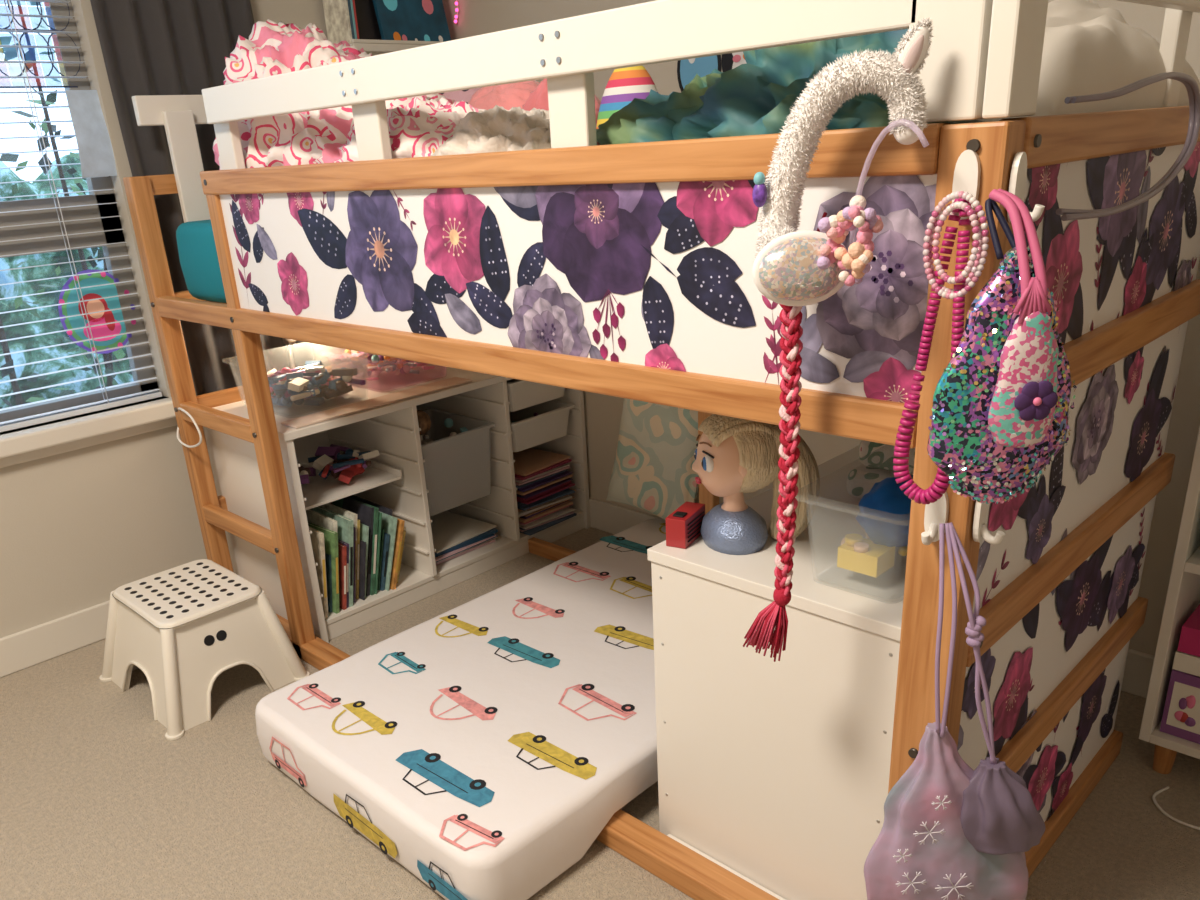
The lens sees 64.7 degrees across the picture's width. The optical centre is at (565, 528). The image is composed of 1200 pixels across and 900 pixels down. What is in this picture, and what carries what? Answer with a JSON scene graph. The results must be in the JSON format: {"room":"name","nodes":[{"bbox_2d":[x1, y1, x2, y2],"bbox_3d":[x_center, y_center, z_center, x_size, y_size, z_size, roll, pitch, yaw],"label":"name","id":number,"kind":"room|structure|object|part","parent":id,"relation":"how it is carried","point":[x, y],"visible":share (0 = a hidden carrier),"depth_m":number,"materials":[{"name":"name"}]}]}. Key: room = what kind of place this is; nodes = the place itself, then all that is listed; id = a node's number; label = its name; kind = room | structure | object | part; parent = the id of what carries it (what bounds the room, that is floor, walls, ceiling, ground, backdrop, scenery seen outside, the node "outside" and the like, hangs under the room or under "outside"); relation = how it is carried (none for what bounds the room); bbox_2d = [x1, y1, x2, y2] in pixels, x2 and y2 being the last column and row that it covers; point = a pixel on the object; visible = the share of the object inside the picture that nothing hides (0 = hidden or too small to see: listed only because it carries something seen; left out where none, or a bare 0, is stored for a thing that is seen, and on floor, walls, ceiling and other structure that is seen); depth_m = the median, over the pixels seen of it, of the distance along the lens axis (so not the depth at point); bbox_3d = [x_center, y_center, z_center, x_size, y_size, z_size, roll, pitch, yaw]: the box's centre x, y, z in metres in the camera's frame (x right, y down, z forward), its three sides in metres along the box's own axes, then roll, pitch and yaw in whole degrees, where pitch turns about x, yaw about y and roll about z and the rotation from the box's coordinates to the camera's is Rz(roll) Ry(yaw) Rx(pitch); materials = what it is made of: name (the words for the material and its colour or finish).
{"room":"bedroom","nodes":[
{"label":"bedroom","id":0,"kind":"room"},
{"bbox_2d":[0,0,373,637],"bbox_3d":[-1.663,-0.708,1.903,3.600,2.420,0.100,-23,29,-40],"label":"wall","id":1,"kind":"structure","parent":0,"point":[78,526],"depth_m":2.49,"materials":[{"name":"beige paint"}]},
{"bbox_2d":[0,0,158,421],"bbox_3d":[-1.731,-0.834,1.824,1.580,1.520,0.035,-23,29,-40],"label":"window","id":2,"kind":"structure","parent":1,"relation":"in","point":[57,9],"depth_m":2.37,"materials":[{"name":"grey"}]},
{"bbox_2d":[0,0,80,87],"bbox_3d":[-1.271,-1.224,2.152,0.259,0.404,0.004,-23,29,-40],"label":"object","id":3,"kind":"structure","parent":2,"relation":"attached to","point":[21,23],"depth_m":2.21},
{"bbox_2d":[0,0,161,431],"bbox_3d":[-1.703,-0.824,1.798,1.560,1.512,0.035,-23,29,-40],"label":"window blind","id":4,"kind":"object","parent":2,"relation":"attached to","point":[146,395],"visible":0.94,"depth_m":2.33,"materials":[{"name":"white plastic"}]},
{"bbox_2d":[65,90,116,177],"bbox_3d":[-1.153,-0.959,2.299,0.090,0.195,0.016,-23,29,-40],"label":"drawing","id":5,"kind":"object","parent":2,"relation":"attached to","point":[96,154],"visible":1,"depth_m":2.30,"materials":[{"name":"white paper"}]},
{"bbox_2d":[58,270,135,353],"bbox_3d":[-1.206,-0.559,2.443,0.190,0.214,0.003,-23,29,-40],"label":"window sticker","id":6,"kind":"object","parent":2,"relation":"attached to","point":[93,279],"visible":0.88,"depth_m":2.43,"materials":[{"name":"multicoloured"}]},
{"bbox_2d":[0,396,176,467],"bbox_3d":[-1.630,-0.079,2.074,1.660,0.075,0.100,-23,29,-40],"label":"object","id":7,"kind":"structure","parent":1,"relation":"attached to","point":[42,440],"depth_m":2.40,"materials":[{"name":"white paint"}]},
{"bbox_2d":[0,561,233,677],"bbox_3d":[-1.551,0.378,2.299,3.600,0.100,0.014,-23,29,-40],"label":"baseboard","id":8,"kind":"structure","parent":1,"relation":"attached to","point":[29,647],"depth_m":2.48,"materials":[{"name":"white paint"}]},
{"bbox_2d":[90,0,315,444],"bbox_3d":[-1.523,-0.896,1.870,2.370,1.875,0.060,-23,29,-40],"label":"curtain","id":9,"kind":"object","parent":1,"relation":"attached to","point":[149,47],"visible":0.3,"depth_m":2.37,"materials":[{"name":"grey fabric"}]},
{"bbox_2d":[350,39,440,55],"bbox_3d":[-0.477,-1.360,2.738,0.420,0.075,0.160,-23,29,-40],"label":"ledge","id":10,"kind":"object","parent":1,"relation":"attached to","point":[376,47],"visible":0.22,"depth_m":2.61,"materials":[{"name":"white paint"}]},
{"bbox_2d":[322,0,381,43],"bbox_3d":[-0.563,-1.495,2.610,0.193,0.301,0.110,-23,29,-40],"label":"books","id":11,"kind":"object","parent":10,"relation":"on","point":[347,20],"visible":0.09,"depth_m":2.60,"materials":[{"name":"beige paper"}]},
{"bbox_2d":[373,0,450,41],"bbox_3d":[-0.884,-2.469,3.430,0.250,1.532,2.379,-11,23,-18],"label":"book","id":12,"kind":"object","parent":10,"relation":"on","point":[408,20],"visible":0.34,"depth_m":2.70,"materials":[{"name":"teal paper"}]},
{"bbox_2d":[0,527,1199,899],"bbox_3d":[-0.110,0.927,0.970,3.800,0.100,4.280,-23,29,-40],"label":"floor","id":13,"kind":"structure","parent":0,"point":[96,802],"depth_m":1.80,"materials":[{"name":"carpet"}]},
{"bbox_2d":[99,559,309,740],"bbox_3d":[-0.904,0.256,2.301,0.360,0.256,0.430,-23,29,-40],"label":"step stool","id":14,"kind":"object","parent":13,"relation":"on","point":[183,626],"visible":1,"depth_m":2.19,"materials":[{"name":"white plastic"}]},
{"bbox_2d":[203,364,590,642],"bbox_3d":[-0.456,-0.167,2.831,1.020,0.575,0.470,-23,29,-40],"label":"storage shelf","id":15,"kind":"object","parent":13,"relation":"on","point":[392,429],"visible":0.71,"depth_m":2.65,"materials":[{"name":"white laminate"}]},
{"bbox_2d":[283,338,296,368],"bbox_3d":[-0.772,-0.495,2.680,0.060,0.182,0.089,-23,29,-40],"label":"lamp","id":16,"kind":"object","parent":15,"relation":"on","point":[288,342],"visible":0.12,"depth_m":2.68,"materials":[{"name":"silver metal"}]},
{"bbox_2d":[267,360,365,407],"bbox_3d":[-0.700,-0.398,2.506,0.280,0.124,0.310,-23,29,-40],"label":"bin","id":17,"kind":"object","parent":15,"relation":"on","point":[309,384],"visible":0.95,"depth_m":2.46,"materials":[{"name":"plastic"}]},
{"bbox_2d":[306,495,405,618],"bbox_3d":[-0.631,0.047,2.631,0.315,0.252,0.303,-23,29,-40],"label":"picture books","id":18,"kind":"object","parent":15,"relation":"in","point":[357,542],"visible":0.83,"depth_m":2.54,"materials":[{"name":"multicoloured paper"}]},
{"bbox_2d":[297,410,430,509],"bbox_3d":[-0.618,-0.215,2.603,0.461,0.165,0.273,-23,29,-40],"label":"toys","id":19,"kind":"object","parent":15,"relation":"on","point":[351,473],"visible":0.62,"depth_m":2.59,"materials":[{"name":"colored plastic"},{"name":"paper"}]},
{"bbox_2d":[281,377,471,428],"bbox_3d":[-0.479,-0.335,2.472,0.550,0.005,0.075,-23,29,-40],"label":"shelf top","id":20,"kind":"object","parent":15,"relation":"on","point":[360,406],"visible":1,"depth_m":2.44,"materials":[{"name":"white wood"}]},
{"bbox_2d":[336,349,434,380],"bbox_3d":[-0.505,-0.473,2.700,0.270,0.093,0.290,-23,29,-40],"label":"bin","id":21,"kind":"object","parent":15,"relation":"on","point":[365,363],"visible":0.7,"depth_m":2.65,"materials":[{"name":"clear plastic"}]},
{"bbox_2d":[420,408,494,515],"bbox_3d":[-0.407,-0.204,2.811,0.285,0.222,0.320,-23,29,-40],"label":"storage bin","id":22,"kind":"object","parent":15,"relation":"on","point":[455,448],"visible":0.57,"depth_m":2.73,"materials":[{"name":"white plastic"}]},
{"bbox_2d":[430,511,497,564],"bbox_3d":[-0.382,0.026,2.888,0.266,0.044,0.261,-23,29,-40],"label":"magazine stack","id":23,"kind":"object","parent":15,"relation":"in","point":[454,535],"visible":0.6,"depth_m":2.85,"materials":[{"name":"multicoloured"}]},
{"bbox_2d":[507,379,564,411],"bbox_3d":[-0.192,-0.454,2.942,0.270,0.090,0.355,-23,29,-40],"label":"tray","id":24,"kind":"object","parent":15,"relation":"in","point":[522,394],"visible":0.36,"depth_m":2.81,"materials":[{"name":"white plastic"}]},
{"bbox_2d":[509,400,574,451],"bbox_3d":[-0.184,-0.341,2.988,0.270,0.095,0.355,-23,29,-40],"label":"storage bin","id":25,"kind":"object","parent":15,"relation":"in","point":[535,425],"visible":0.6,"depth_m":2.90,"materials":[{"name":"white plastic"}]},
{"bbox_2d":[513,448,576,535],"bbox_3d":[-0.148,-0.134,3.045,0.247,0.193,0.304,-23,29,-40],"label":"stack","id":26,"kind":"object","parent":15,"relation":"in","point":[542,478],"visible":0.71,"depth_m":2.96,"materials":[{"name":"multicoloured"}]},
{"bbox_2d":[255,518,665,899],"bbox_3d":[0.067,0.303,2.154,1.324,0.139,0.759,-23,29,-40],"label":"mattress","id":27,"kind":"object","parent":13,"relation":"on","point":[484,745],"visible":0.66,"depth_m":1.83,"materials":[{"name":"white fabric"}]},
{"bbox_2d":[606,398,698,519],"bbox_3d":[0.262,-0.209,2.663,0.133,0.410,0.362,-23,29,-40],"label":"patterned fabric","id":28,"kind":"object","parent":27,"relation":"on","point":[652,472],"visible":0.79,"depth_m":2.62,"materials":[{"name":"fabric"}]},
{"bbox_2d":[123,0,1199,899],"bbox_3d":[-0.003,-0.336,2.004,0.854,1.450,2.095,-23,29,-40],"label":"bed","id":29,"kind":"object","parent":13,"relation":"on","point":[577,263],"visible":0.88,"depth_m":1.29,"materials":[{"name":"brown wood"}]},
{"bbox_2d":[177,407,201,447],"bbox_3d":[-0.989,-0.265,2.458,0.039,0.108,0.198,-17,25,-29],"label":"lamp cord","id":30,"kind":"object","parent":29,"relation":"attached to","point":[179,408],"visible":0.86,"depth_m":2.41,"materials":[{"name":"white plastic"}]},
{"bbox_3d":[-0.011,-0.553,1.919,0.754,0.184,1.969,-23,29,-40],"label":"mattress","id":31,"kind":"part","parent":29,"relation":"part of","materials":[{"name":"teal fabric"}]},
{"bbox_2d":[213,19,371,169],"bbox_3d":[-0.548,-0.912,2.101,0.434,0.407,0.511,-23,29,-40],"label":"pillow","id":32,"kind":"object","parent":29,"relation":"on","point":[271,48],"visible":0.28,"depth_m":1.97,"materials":[{"name":"pink fabric"}]},
{"bbox_2d":[283,56,454,165],"bbox_3d":[-0.384,-0.792,1.925,0.365,0.296,0.470,-23,29,-40],"label":"duvet","id":33,"kind":"object","parent":29,"relation":"on","point":[323,131],"visible":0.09,"depth_m":1.82,"materials":[{"name":"fabric"}]},
{"bbox_2d":[332,96,484,162],"bbox_3d":[-0.241,-0.687,1.753,0.298,0.209,0.527,-23,29,-40],"label":"pillow","id":34,"kind":"object","parent":29,"relation":"on","point":[417,129],"visible":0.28,"depth_m":1.61,"materials":[{"name":"fabric"}]},
{"bbox_2d":[439,87,481,103],"bbox_3d":[-0.214,-0.845,2.083,0.222,0.250,0.347,-23,29,-40],"label":"floral cushion","id":35,"kind":"object","parent":29,"relation":"on","point":[465,95],"visible":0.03,"depth_m":1.98,"materials":[{"name":"fabric"}]},
{"bbox_2d":[431,105,550,155],"bbox_3d":[-0.068,-0.611,1.581,0.262,0.175,0.349,-23,29,-40],"label":"blanket","id":36,"kind":"object","parent":29,"relation":"on","point":[497,129],"visible":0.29,"depth_m":1.49,"materials":[{"name":"beige fabric"}]},
{"bbox_2d":[468,80,539,109],"bbox_3d":[-0.112,-0.776,1.908,0.195,0.240,0.282,-23,29,-40],"label":"cushion","id":37,"kind":"object","parent":29,"relation":"on","point":[507,96],"visible":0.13,"depth_m":1.81,"materials":[{"name":"pink fabric"}]},
{"bbox_2d":[522,79,600,126],"bbox_3d":[-0.003,-0.730,1.779,0.194,0.239,0.189,-23,29,-40],"label":"cushion","id":38,"kind":"object","parent":29,"relation":"on","point":[538,98],"visible":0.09,"depth_m":1.71,"materials":[{"name":"pink fabric"}]},
{"bbox_2d":[229,175,935,402],"bbox_3d":[-0.146,-0.407,1.482,0.001,0.286,1.577,-23,29,-40],"label":"print","id":39,"kind":"object","parent":29,"relation":"attached to","point":[641,286],"depth_m":1.32},
{"bbox_2d":[596,65,657,128],"bbox_3d":[0.105,-0.679,1.635,0.136,0.238,0.168,-23,29,-40],"label":"cushion","id":40,"kind":"object","parent":29,"relation":"on","point":[624,85],"visible":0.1,"depth_m":1.58,"materials":[{"name":"multicoloured fabric"}]},
{"bbox_2d":[596,69,722,144],"bbox_3d":[0.223,-0.546,1.349,0.338,0.194,0.470,-23,29,-40],"label":"blanket","id":41,"kind":"object","parent":29,"relation":"on","point":[641,120],"visible":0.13,"depth_m":1.27,"materials":[{"name":"teal fabric"}]},
{"bbox_2d":[668,29,948,139],"bbox_3d":[0.358,-0.554,1.252,0.456,0.265,0.389,8,25,26],"label":"quilt","id":42,"kind":"object","parent":41,"relation":"on","point":[756,97],"visible":0.16,"depth_m":1.16,"materials":[{"name":"fabric"}]},
{"bbox_3d":[-0.019,-0.766,1.827,0.842,0.520,2.054,-23,29,-40],"label":"guard rail","id":43,"kind":"part","parent":29,"relation":"part of","materials":[{"name":"white paint"}]},
{"bbox_2d":[752,17,933,305],"bbox_3d":[0.259,-0.352,0.935,0.172,0.259,0.091,12,27,34],"label":"earmuffs","id":44,"kind":"object","parent":29,"relation":"hanging from","point":[786,271],"visible":1,"depth_m":0.95,"materials":[{"name":"white fur"}]},
{"bbox_2d":[752,172,766,207],"bbox_3d":[0.200,-0.350,0.979,0.014,0.035,0.016,-23,29,-40],"label":"beads","id":45,"kind":"object","parent":44,"relation":"attached to","point":[759,194],"visible":1,"depth_m":0.97,"materials":[{"name":"teal paint"}]},
{"bbox_2d":[743,212,826,661],"bbox_3d":[0.251,-0.090,1.110,0.071,0.526,0.065,-23,29,-40],"label":"yarn braid","id":46,"kind":"object","parent":44,"relation":"hanging from","point":[763,631],"visible":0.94,"depth_m":1.10},
{"bbox_2d":[752,225,847,305],"bbox_3d":[0.234,-0.272,0.979,0.077,0.080,0.097,-23,29,-40],"label":"ear cup","id":47,"kind":"object","parent":44,"relation":"on","point":[786,271],"depth_m":0.96,"materials":[{"name":"white plastic"}]},
{"bbox_2d":[817,195,882,285],"bbox_3d":[0.291,-0.311,0.913,0.056,0.152,0.090,-23,29,-40],"label":"beaded bracelet","id":48,"kind":"object","parent":44,"relation":"hanging from","point":[837,227],"visible":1,"depth_m":0.92,"materials":[{"name":"pink plastic"}]},
{"bbox_2d":[921,492,948,544],"bbox_3d":[0.398,-0.013,1.031,0.030,0.064,0.024,-23,29,-40],"label":"hook","id":49,"kind":"object","parent":29,"relation":"attached to","point":[936,512],"visible":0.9,"depth_m":1.03,"materials":[{"name":"white plastic"}]},
{"bbox_2d":[864,522,1044,899],"bbox_3d":[0.440,0.238,1.052,0.201,0.506,0.074,-3,22,2],"label":"drawstring bag","id":50,"kind":"object","parent":49,"relation":"hanging from","point":[951,830],"visible":1,"depth_m":1.06,"materials":[{"name":"purple"}]},
{"bbox_2d":[949,150,980,219],"bbox_3d":[0.377,-0.327,0.904,0.030,0.064,0.024,-23,29,-40],"label":"hook","id":51,"kind":"object","parent":29,"relation":"attached to","point":[967,172],"visible":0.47,"depth_m":0.91,"materials":[{"name":"white plastic"}]},
{"bbox_2d":[893,198,970,503],"bbox_3d":[0.368,-0.171,0.940,0.044,0.302,0.064,-23,29,-40],"label":"necklace","id":52,"kind":"object","parent":51,"relation":"hanging from","point":[940,484],"visible":0.79,"depth_m":0.94,"materials":[{"name":"pink plastic"}]},
{"bbox_2d":[923,191,988,298],"bbox_3d":[0.367,-0.266,0.893,0.018,0.099,0.063,-23,29,-40],"label":"necklace","id":53,"kind":"object","parent":51,"relation":"hanging from","point":[977,258],"visible":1,"depth_m":0.89,"materials":[{"name":"pink plastic"}]},
{"bbox_2d":[973,500,1004,544],"bbox_3d":[0.460,-0.013,1.021,0.024,0.064,0.030,-23,29,-40],"label":"hook","id":54,"kind":"object","parent":29,"relation":"attached to","point":[980,531],"visible":0.94,"depth_m":1.03,"materials":[{"name":"white plastic"}]},
{"bbox_2d":[1007,152,1044,222],"bbox_3d":[0.439,-0.323,0.896,0.024,0.064,0.030,-23,29,-40],"label":"hook","id":55,"kind":"object","parent":29,"relation":"attached to","point":[1018,175],"visible":0.55,"depth_m":0.90,"materials":[{"name":"white plastic"}]},
{"bbox_2d":[927,198,1076,503],"bbox_3d":[0.416,-0.162,0.895,0.140,0.287,0.054,-4,22,0],"label":"bag","id":56,"kind":"object","parent":55,"relation":"hanging from","point":[961,444],"visible":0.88,"depth_m":0.90,"materials":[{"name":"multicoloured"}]},
{"bbox_2d":[988,188,1058,447],"bbox_3d":[0.410,-0.187,0.862,0.048,0.230,0.084,-23,29,-40],"label":"purse","id":57,"kind":"object","parent":55,"relation":"hanging from","point":[1021,414],"visible":1,"depth_m":0.86,"materials":[{"name":"pink fabric"}]},
{"bbox_3d":[0.429,-0.116,0.863,0.040,0.037,0.008,-4,22,0],"label":"purple flower","id":58,"kind":"part","parent":57,"relation":"part of","materials":[{"name":"purple fabric"}]},
{"bbox_2d":[957,141,1199,820],"bbox_3d":[0.744,0.021,1.374,0.785,1.108,0.003,-23,29,-40],"label":"print","id":59,"kind":"object","parent":29,"relation":"attached to","point":[1061,606],"depth_m":1.33},
{"bbox_2d":[1056,72,1199,220],"bbox_3d":[0.642,-0.432,1.056,0.364,0.140,0.035,-20,27,-35],"label":"hoop","id":60,"kind":"object","parent":29,"relation":"attached to","point":[1192,88],"visible":1,"depth_m":1.06,"materials":[{"name":"grey"}]},
{"bbox_3d":[0.573,-0.524,1.352,0.660,0.141,0.360,-23,29,-40],"label":"pillow","id":61,"kind":"object","parent":29,"relation":"on","visible":0},
{"bbox_2d":[949,0,1199,123],"bbox_3d":[0.614,-0.598,1.319,0.680,0.280,0.365,-23,29,-40],"label":"pillow","id":62,"kind":"object","parent":61,"relation":"on","point":[1089,48],"visible":0.2,"depth_m":1.13,"materials":[{"name":"beige fabric"}]},
{"bbox_2d":[647,445,907,899],"bbox_3d":[0.546,0.236,1.682,0.742,0.565,0.438,-23,29,-40],"label":"storage cabinet","id":63,"kind":"object","parent":13,"relation":"on","point":[776,774],"visible":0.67,"depth_m":1.44,"materials":[{"name":"white laminate"}]},
{"bbox_2d":[665,502,704,548],"bbox_3d":[0.193,-0.008,1.518,0.036,0.051,0.080,9,25,30],"label":"speaker","id":64,"kind":"object","parent":63,"relation":"on","point":[683,525],"visible":0.83,"depth_m":1.49},
{"bbox_2d":[692,414,819,554],"bbox_3d":[0.290,-0.086,1.477,0.191,0.219,0.130,-10,23,-15],"label":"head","id":65,"kind":"object","parent":63,"relation":"on","point":[734,457],"visible":0.69,"depth_m":1.44},
{"bbox_2d":[837,475,912,577],"bbox_3d":[0.481,-0.015,1.369,0.300,0.139,0.175,-23,29,-40],"label":"toys","id":66,"kind":"object","parent":63,"relation":"on","point":[884,514],"visible":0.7,"depth_m":1.31,"materials":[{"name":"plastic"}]},
{"bbox_2d":[846,440,914,497],"bbox_3d":[0.654,-0.138,1.596,0.230,0.173,0.280,-23,29,-40],"label":"folded fabric","id":67,"kind":"object","parent":63,"relation":"on","point":[876,459],"visible":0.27,"depth_m":1.59,"materials":[{"name":"green fabric"}]},
{"bbox_2d":[1139,426,1199,773],"bbox_3d":[1.289,-0.036,1.542,0.275,1.080,0.425,-23,29,-40],"label":"cube shelf","id":68,"kind":"object","parent":13,"relation":"on","point":[1183,592],"visible":0.58,"depth_m":1.70,"materials":[{"name":"white laminate"}]},
{"bbox_2d":[1160,604,1199,743],"bbox_3d":[1.240,-0.015,1.529,0.145,0.880,0.328,-23,29,-40],"label":"boxes","id":69,"kind":"object","parent":68,"relation":"in","point":[1181,714],"visible":1,"depth_m":1.71,"materials":[{"name":"purple paint"}]},
{"bbox_2d":[1152,786,1199,829],"bbox_3d":[1.176,0.521,1.615,0.094,0.005,0.315,-23,29,-40],"label":"cable","id":70,"kind":"object","parent":13,"relation":"on","point":[1167,787],"visible":1,"depth_m":1.68,"materials":[{"name":"white plastic"}]},
{"bbox_2d":[442,0,1199,655],"bbox_3d":[1.117,-0.805,1.681,0.100,2.420,4.280,-23,29,-40],"label":"wall","id":71,"kind":"structure","parent":0,"point":[603,413],"depth_m":2.34,"materials":[{"name":"beige paint"}]},
{"bbox_2d":[454,0,457,22],"bbox_3d":[-0.344,-1.780,2.727,0.012,0.575,0.025,-23,29,-40],"label":"fairy lights","id":72,"kind":"object","parent":71,"relation":"attached to","point":[456,2],"visible":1,"depth_m":2.82,"materials":[{"name":"pink plastic"}]},
{"bbox_2d":[677,55,720,91],"bbox_3d":[0.325,-1.128,2.318,0.001,0.170,0.136,-23,29,-40],"label":"sticker","id":73,"kind":"object","parent":71,"relation":"attached to","point":[687,69],"visible":0.29,"depth_m":2.32,"materials":[{"name":"blue paper"}]},
{"bbox_2d":[721,52,746,71],"bbox_3d":[0.422,-1.105,2.220,0.005,0.164,0.144,-23,29,-40],"label":"sticker","id":74,"kind":"object","parent":71,"relation":"attached to","point":[729,61],"visible":0.2,"depth_m":2.25,"materials":[{"name":"black paper"}]},
{"bbox_2d":[589,498,1154,697],"bbox_3d":[1.154,0.288,2.074,0.014,0.100,4.066,-23,29,-40],"label":"baseboard","id":75,"kind":"structure","parent":71,"relation":"attached to","point":[604,516],"depth_m":2.93,"materials":[{"name":"white paint"}]},
{"label":"outside","id":76,"kind":"structure","parent":0,"visible":0},
{"bbox_3d":[-4.578,0.383,4.393,13.000,0.100,6.570,-23,29,-40],"label":"ground","id":77,"kind":"structure","parent":76,"visible":0},
{"bbox_2d":[0,5,131,408],"bbox_3d":[-2.209,-0.919,2.872,3.594,3.158,1.057,-23,29,-40],"label":"shrub","id":78,"kind":"object","parent":77,"relation":"on","point":[51,98],"visible":0.1,"depth_m":3.23,"materials":[{"name":"green plant"}]},
{"bbox_2d":[0,153,133,407],"bbox_3d":[-4.152,-0.117,2.900,10.009,1.890,0.941,-23,29,-40],"label":"hedge","id":79,"kind":"object","parent":77,"relation":"on","point":[6,175],"visible":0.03,"depth_m":4.51,"materials":[{"name":"green plant"}]}
]}

